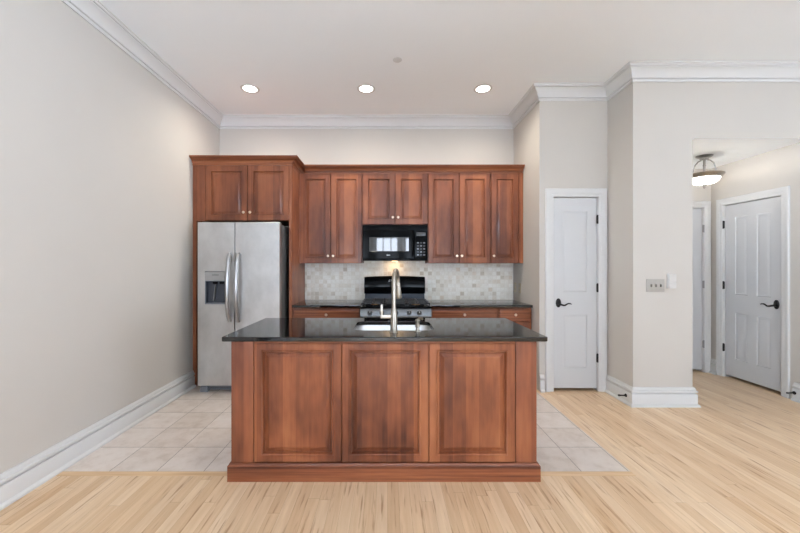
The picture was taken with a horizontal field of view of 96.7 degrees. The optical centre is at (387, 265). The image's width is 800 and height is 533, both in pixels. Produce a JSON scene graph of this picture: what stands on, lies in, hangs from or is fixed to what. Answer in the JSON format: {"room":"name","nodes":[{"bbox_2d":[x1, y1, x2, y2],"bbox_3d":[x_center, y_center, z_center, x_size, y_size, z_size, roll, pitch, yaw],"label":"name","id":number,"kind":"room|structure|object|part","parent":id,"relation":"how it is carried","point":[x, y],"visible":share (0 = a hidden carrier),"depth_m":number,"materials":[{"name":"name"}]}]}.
{"room":"kitchen","nodes":[
{"label":"kitchen","id":0,"kind":"room"},
{"bbox_2d":[0,0,218,473],"bbox_3d":[-2.253,-0.278,-0.720,0.120,3.283,10.960,0,0,0],"label":"wall","id":1,"kind":"structure","parent":0,"point":[96,167],"depth_m":2.54,"materials":[{"name":"white paint"}]},
{"bbox_2d":[0,370,195,510],"bbox_3d":[-2.171,1.273,-1.103,0.044,0.182,10.195,0,0,0],"label":"baseboard","id":2,"kind":"structure","parent":1,"relation":"attached to","point":[23,478],"depth_m":2.51,"materials":[{"name":"white paint"}]},
{"bbox_2d":[61,0,799,128],"bbox_3d":[1.804,-1.848,-0.780,7.993,0.142,10.840,0,0,0],"label":"crown molding","id":3,"kind":"structure","parent":1,"relation":"attached to","point":[94,12],"depth_m":3.72,"materials":[{"name":"white paint"}]},
{"bbox_2d":[219,129,513,299],"bbox_3d":[-0.219,-0.278,4.700,3.948,3.283,0.120,0,0,0],"label":"wall","id":4,"kind":"structure","parent":0,"point":[312,146],"depth_m":4.64,"materials":[{"name":"white paint"}]},
{"bbox_2d":[299,173,363,262],"bbox_3d":[-0.691,-0.570,4.454,0.768,1.092,0.368,0,0,0],"label":"upper cabinet","id":5,"kind":"object","parent":4,"relation":"attached to","point":[330,205],"visible":1,"depth_m":4.30,"materials":[{"name":"brown wood"}]},
{"bbox_3d":[-0.874,-0.568,4.308,0.363,1.081,0.024,0,0,0],"label":"door","id":6,"kind":"part","parent":5,"relation":"part of","materials":[{"name":"brown wood"}]},
{"bbox_3d":[-0.498,-0.568,4.308,0.368,1.081,0.024,0,0,0],"label":"door","id":7,"kind":"part","parent":5,"relation":"part of","materials":[{"name":"brown wood"}]},
{"bbox_2d":[362,174,427,224],"bbox_3d":[0.090,-0.804,4.454,0.792,0.623,0.368,0,0,0],"label":"upper cabinet","id":8,"kind":"object","parent":4,"relation":"attached to","point":[387,199],"visible":0.99,"depth_m":4.30,"materials":[{"name":"brown wood"}]},
{"bbox_3d":[-0.105,-0.802,4.308,0.386,0.612,0.024,0,0,0],"label":"door","id":9,"kind":"part","parent":8,"relation":"part of","materials":[{"name":"brown wood"}]},
{"bbox_3d":[0.289,-0.802,4.308,0.382,0.612,0.024,0,0,0],"label":"door","id":10,"kind":"part","parent":8,"relation":"part of","materials":[{"name":"brown wood"}]},
{"bbox_2d":[363,225,427,260],"bbox_3d":[0.091,-0.265,4.409,0.778,0.432,0.438,0,0,0],"label":"microwave","id":11,"kind":"object","parent":4,"relation":"attached to","point":[380,242],"visible":1,"depth_m":4.24,"materials":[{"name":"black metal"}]},
{"bbox_3d":[0.011,-0.247,4.252,0.614,0.344,0.033,0,0,0],"label":"door","id":12,"kind":"part","parent":11,"relation":"part of","materials":[{"name":"black glass"}]},
{"bbox_3d":[0.091,-0.063,4.255,0.774,0.020,0.028,0,0,0],"label":"rail","id":13,"kind":"part","parent":11,"relation":"part of","materials":[{"name":"black ceramic"}]},
{"bbox_3d":[0.300,-0.253,4.217,0.022,0.304,0.053,0,0,0],"label":"handle","id":14,"kind":"part","parent":11,"relation":"part of","materials":[{"name":"black plastic"}]},
{"bbox_3d":[0.400,-0.247,4.254,0.156,0.344,0.030,0,0,0],"label":"control panel","id":15,"kind":"part","parent":11,"relation":"part of","materials":[{"name":"black plastic"}]},
{"bbox_2d":[305,261,512,299],"bbox_3d":[0.279,0.189,4.635,2.710,0.550,0.010,0,0,0],"label":"backsplash","id":16,"kind":"structure","parent":4,"relation":"attached to","point":[323,281],"depth_m":4.63,"materials":[{"name":"tile"}]},
{"bbox_2d":[425,174,489,262],"bbox_3d":[0.867,-0.570,4.454,0.758,1.092,0.368,0,0,0],"label":"upper cabinet","id":17,"kind":"object","parent":4,"relation":"attached to","point":[458,227],"visible":1,"depth_m":4.30,"materials":[{"name":"brown wood"}]},
{"bbox_3d":[0.677,-0.568,4.308,0.367,1.081,0.024,0,0,0],"label":"door","id":18,"kind":"part","parent":17,"relation":"part of","materials":[{"name":"brown wood"}]},
{"bbox_3d":[1.055,-0.568,4.308,0.366,1.081,0.024,0,0,0],"label":"door","id":19,"kind":"part","parent":17,"relation":"part of","materials":[{"name":"brown wood"}]},
{"bbox_2d":[490,173,522,262],"bbox_3d":[1.443,-0.570,4.454,0.393,1.092,0.368,0,0,0],"label":"upper cabinet","id":20,"kind":"object","parent":4,"relation":"attached to","point":[506,190],"visible":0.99,"depth_m":4.30,"materials":[{"name":"brown wood"}]},
{"bbox_2d":[304,164,524,173],"bbox_3d":[0.321,-1.156,4.281,2.638,0.092,0.078,0,0,0],"label":"crown molding","id":21,"kind":"structure","parent":20,"relation":"attached to","point":[309,168],"depth_m":4.28,"materials":[{"name":"brown wood"}]},
{"bbox_2d":[0,369,799,532],"bbox_3d":[1.804,1.414,-0.780,8.233,0.100,11.080,0,0,0],"label":"floor","id":22,"kind":"structure","parent":0,"point":[730,463],"depth_m":2.21,"materials":[{"name":"brown wood"}]},
{"bbox_2d":[198,222,288,391],"bbox_3d":[-1.592,0.448,4.130,0.876,1.832,0.861,0,0,0],"label":"refrigerator","id":23,"kind":"object","parent":22,"relation":"on","point":[243,267],"visible":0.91,"depth_m":3.80,"materials":[{"name":"silver metal"}]},
{"bbox_3d":[-1.834,0.117,3.793,0.224,0.095,0.002,0,0,0],"label":"dispenser panel","id":24,"kind":"part","parent":23,"relation":"part of","materials":[{"name":"grey plastic"}]},
{"bbox_3d":[-1.834,0.414,3.834,0.392,1.749,0.068,0,0,0],"label":"freezer door","id":25,"kind":"part","parent":23,"relation":"part of","materials":[{"name":"silver metal"}]},
{"bbox_3d":[-1.681,0.237,3.751,0.042,0.750,0.104,0,0,0],"label":"door handle","id":26,"kind":"part","parent":23,"relation":"part of","materials":[{"name":"silver metal"}]},
{"bbox_3d":[-1.587,0.237,3.751,0.042,0.750,0.104,0,0,0],"label":"door handle","id":27,"kind":"part","parent":23,"relation":"part of","materials":[{"name":"silver metal"}]},
{"bbox_3d":[-1.391,0.414,3.834,0.474,1.749,0.068,0,0,0],"label":"fridge door","id":28,"kind":"part","parent":23,"relation":"part of","materials":[{"name":"silver metal"}]},
{"bbox_2d":[189,155,304,385],"bbox_3d":[-1.595,0.075,4.280,1.191,2.578,0.716,0,0,0],"label":"tall cabinet","id":29,"kind":"object","parent":22,"relation":"on","point":[220,193],"visible":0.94,"depth_m":4.00,"materials":[{"name":"brown wood"}]},
{"bbox_3d":[-2.172,0.118,4.319,0.036,2.492,0.638,0,0,0],"label":"panel","id":30,"kind":"part","parent":29,"relation":"part of","materials":[{"name":"brown wood"}]},
{"bbox_3d":[-1.812,-0.813,4.008,0.467,0.618,0.024,0,0,0],"label":"door","id":31,"kind":"part","parent":29,"relation":"part of","materials":[{"name":"brown wood"}]},
{"bbox_3d":[-1.594,-1.168,4.279,1.190,0.092,0.714,0,0,0],"label":"crown moulding","id":32,"kind":"part","parent":29,"relation":"part of","materials":[{"name":"brown wood"}]},
{"bbox_3d":[-1.341,-0.813,4.008,0.462,0.618,0.024,0,0,0],"label":"door","id":33,"kind":"part","parent":29,"relation":"part of","materials":[{"name":"brown wood"}]},
{"bbox_3d":[-1.092,0.118,4.319,0.030,2.492,0.638,0,0,0],"label":"panel","id":34,"kind":"part","parent":29,"relation":"part of","materials":[{"name":"brown wood"}]},
{"bbox_2d":[293,308,359,317],"bbox_3d":[-0.693,0.922,4.319,0.761,0.884,0.637,0,0,0],"label":"base cabinet","id":35,"kind":"object","parent":22,"relation":"on","point":[297,312],"visible":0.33,"depth_m":4.03,"materials":[{"name":"brown wood"}]},
{"bbox_2d":[292,300,362,307],"bbox_3d":[-0.689,0.464,4.311,0.774,0.029,0.633,0,0,0],"label":"countertop","id":36,"kind":"structure","parent":35,"relation":"on","point":[305,303],"depth_m":4.07,"materials":[{"name":"black stone"}]},
{"bbox_2d":[227,342,540,481],"bbox_3d":[-0.022,0.921,2.596,1.973,0.885,0.718,0,0,0],"label":"kitchen island","id":37,"kind":"object","parent":22,"relation":"on","point":[301,411],"visible":0.82,"depth_m":2.25,"materials":[{"name":"brown wood"}]},
{"bbox_3d":[-0.921,0.921,2.266,0.140,0.885,0.022,0,0,0],"label":"corner post","id":38,"kind":"part","parent":37,"relation":"part of","materials":[{"name":"brown wood"}]},
{"bbox_3d":[-0.570,0.873,2.260,0.554,0.754,0.030,0,0,0],"label":"panel door","id":39,"kind":"part","parent":37,"relation":"part of","materials":[{"name":"brown wood"}]},
{"bbox_3d":[-0.022,1.308,2.596,1.973,0.112,0.718,0,0,0],"label":"moulding","id":40,"kind":"part","parent":37,"relation":"part of","materials":[{"name":"brown wood"}]},
{"bbox_3d":[-0.018,0.487,2.268,1.659,0.016,0.019,0,0,0],"label":"rail","id":41,"kind":"part","parent":37,"relation":"part of","materials":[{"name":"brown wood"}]},
{"bbox_2d":[222,318,547,341],"bbox_3d":[-0.018,0.464,2.625,2.046,0.029,0.814,0,0,0],"label":"island countertop","id":42,"kind":"structure","parent":37,"relation":"on","point":[266,329],"depth_m":2.44,"materials":[{"name":"black stone"}]},
{"bbox_2d":[381,268,401,332],"bbox_3d":[0.056,0.235,2.462,0.112,0.429,0.252,0,0,29],"label":"faucet","id":43,"kind":"object","parent":42,"relation":"on","point":[396,289],"visible":1,"depth_m":2.37,"materials":[{"name":"silver metal"}]},
{"bbox_3d":[-0.011,0.344,2.385,0.070,0.022,0.022,0,0,0],"label":"handle","id":44,"kind":"part","parent":43,"relation":"part of","materials":[{"name":"silver metal"}]},
{"bbox_2d":[356,325,431,329],"bbox_3d":[0.045,0.574,2.650,0.604,0.190,0.434,0,0,0],"label":"sink","id":45,"kind":"object","parent":42,"relation":"in","point":[360,327],"visible":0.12,"depth_m":2.85,"materials":[{"name":"metal"}]},
{"bbox_2d":[414,317,422,331],"bbox_3d":[0.218,0.403,2.437,0.042,0.092,0.123,0,0,22],"label":"soap dispenser","id":46,"kind":"object","parent":42,"relation":"on","point":[417,320],"visible":1,"depth_m":2.39,"materials":[{"name":"silver metal"}]},
{"bbox_3d":[-0.015,0.873,2.260,0.549,0.754,0.030,0,0,0],"label":"panel door","id":47,"kind":"part","parent":37,"relation":"part of","materials":[{"name":"brown wood"}]},
{"bbox_3d":[0.537,0.873,2.260,0.546,0.754,0.030,0,0,0],"label":"panel door","id":48,"kind":"part","parent":37,"relation":"part of","materials":[{"name":"brown wood"}]},
{"bbox_3d":[0.880,0.921,2.266,0.132,0.885,0.022,0,0,0],"label":"corner post","id":49,"kind":"part","parent":37,"relation":"part of","materials":[{"name":"brown wood"}]},
{"bbox_2d":[360,276,431,317],"bbox_3d":[0.090,0.735,4.201,0.780,1.198,0.798,0,0,0],"label":"stove","id":50,"kind":"object","parent":22,"relation":"on","point":[377,289],"visible":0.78,"depth_m":4.42,"materials":[{"name":"black metal"}]},
{"bbox_3d":[0.090,0.519,3.876,0.772,0.099,0.056,0,0,0],"label":"control panel","id":51,"kind":"part","parent":50,"relation":"part of","materials":[{"name":"silver metal"}]},
{"bbox_2d":[360,301,431,307],"bbox_3d":[0.090,0.457,4.231,0.780,0.022,0.738,0,0,0],"label":"cooktop","id":52,"kind":"object","parent":50,"relation":"in","point":[365,304],"depth_m":3.90,"materials":[{"name":"black metal"}]},
{"bbox_2d":[431,308,496,317],"bbox_3d":[0.872,0.922,4.319,0.759,0.884,0.637,0,0,0],"label":"drawer","id":53,"kind":"object","parent":22,"relation":"on","point":[435,312],"visible":0.19,"depth_m":4.03,"materials":[{"name":"brown wood"}]},
{"bbox_2d":[427,300,532,307],"bbox_3d":[1.058,0.464,4.311,1.151,0.029,0.633,0,0,0],"label":"countertop","id":54,"kind":"structure","parent":53,"relation":"on","point":[434,303],"depth_m":4.07,"materials":[{"name":"black stone"}]},
{"bbox_2d":[497,308,530,328],"bbox_3d":[1.447,0.922,4.319,0.385,0.884,0.637,0,0,0],"label":"base cabinet","id":55,"kind":"object","parent":22,"relation":"on","point":[522,316],"visible":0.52,"depth_m":4.03,"materials":[{"name":"brown wood"}]},
{"bbox_3d":[1.447,0.560,4.041,0.362,0.137,0.022,0,0,0],"label":"drawer","id":56,"kind":"part","parent":55,"relation":"part of","materials":[{"name":"brown wood"}]},
{"bbox_3d":[1.447,0.947,4.038,0.362,0.610,0.024,0,0,0],"label":"door","id":57,"kind":"part","parent":55,"relation":"part of","materials":[{"name":"brown wood"}]},
{"bbox_2d":[99,0,799,114],"bbox_3d":[1.804,-1.969,-0.780,8.233,0.100,11.080,0,0,0],"label":"ceiling","id":58,"kind":"structure","parent":0,"point":[304,57],"depth_m":3.09,"materials":[{"name":"white paint"}]},
{"bbox_2d":[240,84,259,92],"bbox_3d":[-1.495,-1.916,3.866,0.198,0.006,0.198,0,0,0],"label":"recessed light","id":59,"kind":"object","parent":58,"relation":"in","point":[248,88],"visible":1,"depth_m":3.85,"materials":[{"name":"white paint"}]},
{"bbox_2d":[357,84,374,92],"bbox_3d":[-0.232,-1.916,3.866,0.198,0.006,0.198,0,0,0],"label":"recessed light","id":60,"kind":"object","parent":58,"relation":"in","point":[364,88],"visible":1,"depth_m":3.85,"materials":[{"name":"white"}]},
{"bbox_2d":[393,57,401,62],"bbox_3d":[0.092,-1.916,3.320,0.086,0.006,0.086,0,0,0],"label":"sprinkler cover","id":61,"kind":"object","parent":58,"relation":"attached to","point":[396,59],"visible":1,"depth_m":3.31,"materials":[{"name":"white plastic"}]},
{"bbox_2d":[474,84,491,92],"bbox_3d":[1.038,-1.916,3.866,0.198,0.006,0.198,0,0,0],"label":"recessed light","id":62,"kind":"object","parent":58,"relation":"in","point":[483,88],"visible":1,"depth_m":3.85,"materials":[{"name":"white"}]},
{"bbox_2d":[514,106,534,330],"bbox_3d":[1.700,-0.278,4.300,0.110,3.283,0.680,0,0,0],"label":"wall","id":63,"kind":"structure","parent":0,"point":[524,132],"depth_m":4.18,"materials":[{"name":"white paint"}]},
{"bbox_2d":[518,283,520,292],"bbox_3d":[1.640,0.283,4.412,0.010,0.118,0.072,0,0,0],"label":"wall outlet","id":64,"kind":"object","parent":63,"relation":"attached to","point":[519,284],"visible":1,"depth_m":4.41,"materials":[{"name":"beige plastic"}]},
{"bbox_2d":[535,101,607,389],"bbox_3d":[2.014,-0.278,3.905,0.737,3.283,0.110,0,0,0],"label":"wall","id":65,"kind":"structure","parent":0,"point":[571,137],"depth_m":3.85,"materials":[{"name":"white paint"}]},
{"bbox_2d":[539,374,544,392],"bbox_3d":[1.667,1.273,3.828,0.045,0.182,0.044,0,0,0],"label":"baseboard","id":66,"kind":"structure","parent":65,"relation":"attached to","point":[541,376],"depth_m":3.82,"materials":[{"name":"white paint"}]},
{"bbox_2d":[545,188,606,391],"bbox_3d":[2.037,0.268,3.882,0.659,2.193,0.156,0,0,0],"label":"door","id":67,"kind":"structure","parent":65,"relation":"in","point":[575,218],"depth_m":3.86,"materials":[{"name":"white paint"}]},
{"bbox_3d":[1.855,0.409,3.857,0.058,0.099,0.011,0,0,0],"label":"handle","id":68,"kind":"part","parent":67,"relation":"part of","materials":[{"name":"brown metal"}]},
{"bbox_2d":[608,82,692,386],"bbox_3d":[2.671,-0.278,4.105,0.578,3.283,1.310,0,0,0],"label":"wall column","id":69,"kind":"structure","parent":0,"point":[650,124],"depth_m":3.45,"materials":[{"name":"white paint"}]},
{"bbox_2d":[605,374,700,407],"bbox_3d":[2.671,1.273,3.968,0.666,0.182,1.124,0,0,0],"label":"baseboard","id":70,"kind":"structure","parent":69,"relation":"attached to","point":[637,397],"depth_m":3.42,"materials":[{"name":"white paint"}]},
{"bbox_2d":[646,279,664,291],"bbox_3d":[2.596,0.196,3.441,0.174,0.124,0.018,0,0,0],"label":"switch plate","id":71,"kind":"object","parent":69,"relation":"attached to","point":[652,285],"visible":1,"depth_m":3.44,"materials":[{"name":"white plastic"}]},
{"bbox_2d":[667,274,675,287],"bbox_3d":[2.746,0.155,3.436,0.076,0.138,0.028,0,0,0],"label":"thermostat","id":72,"kind":"object","parent":69,"relation":"attached to","point":[671,278],"visible":1,"depth_m":3.42,"materials":[{"name":"white plastic"}]},
{"bbox_2d":[693,169,710,200],"bbox_3d":[3.540,0.068,4.590,1.160,2.592,0.120,0,0,0],"label":"wall","id":73,"kind":"structure","parent":0,"point":[699,194],"depth_m":4.53,"materials":[{"name":"white paint"}]},
{"bbox_2d":[693,201,710,372],"bbox_3d":[3.635,0.275,4.577,0.946,2.178,0.135,0,0,0],"label":"door","id":74,"kind":"structure","parent":73,"relation":"in","point":[701,209],"depth_m":4.54,"materials":[{"name":"white paint"}]},
{"bbox_2d":[693,82,799,382],"bbox_3d":[4.380,-0.278,3.510,2.840,3.283,0.120,0,0,0],"label":"wall header","id":75,"kind":"structure","parent":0,"point":[721,110],"depth_m":3.45,"materials":[{"name":"white paint"}]},
{"bbox_2d":[791,382,799,402],"bbox_3d":[4.938,1.273,3.501,1.724,0.182,0.189,0,0,0],"label":"baseboard","id":76,"kind":"structure","parent":75,"relation":"attached to","point":[796,398],"depth_m":3.56,"materials":[{"name":"white paint"}]},
{"bbox_2d":[693,139,799,168],"bbox_3d":[3.600,-1.278,4.052,1.280,0.100,1.196,0,0,0],"label":"ceiling","id":77,"kind":"structure","parent":0,"point":[725,151],"depth_m":3.74,"materials":[{"name":"white paint"}]},
{"bbox_2d":[693,154,724,188],"bbox_3d":[3.555,-1.042,3.990,0.346,0.371,0.346,0,0,0],"label":"ceiling lamp","id":78,"kind":"object","parent":77,"relation":"attached to","point":[704,178],"visible":0.88,"depth_m":3.92,"materials":[{"name":"white glass"}]},
{"bbox_3d":[3.555,-0.940,3.990,0.276,0.080,0.276,0,0,0],"label":"lamp shade","id":79,"kind":"part","parent":78,"relation":"part of","materials":[{"name":"white glass"}]},
{"bbox_2d":[711,143,797,398],"bbox_3d":[4.180,0.068,4.110,0.120,2.592,1.080,0,0,0],"label":"wall","id":80,"kind":"structure","parent":0,"point":[777,168],"depth_m":3.85,"materials":[{"name":"white paint"}]},
{"bbox_2d":[709,358,716,374],"bbox_3d":[4.098,1.273,4.478,0.044,0.182,0.105,0,0,0],"label":"baseboard","id":81,"kind":"structure","parent":80,"relation":"attached to","point":[713,367],"depth_m":4.46,"materials":[{"name":"white paint"}]},
{"bbox_2d":[716,186,789,398],"bbox_3d":[4.160,0.275,4.040,0.151,2.178,0.806,0,0,0],"label":"door","id":82,"kind":"structure","parent":80,"relation":"in","point":[753,229],"depth_m":4.01,"materials":[{"name":"white paint"}]},
{"bbox_3d":[4.108,0.432,3.840,0.048,0.036,0.133,0,0,0],"label":"lever","id":83,"kind":"part","parent":82,"relation":"part of","materials":[{"name":"brown metal"}]},
{"bbox_3d":[4.136,0.419,3.785,0.011,0.099,0.058,0,0,0],"label":"handle","id":84,"kind":"part","parent":82,"relation":"part of","materials":[{"name":"brown metal"}]}
]}

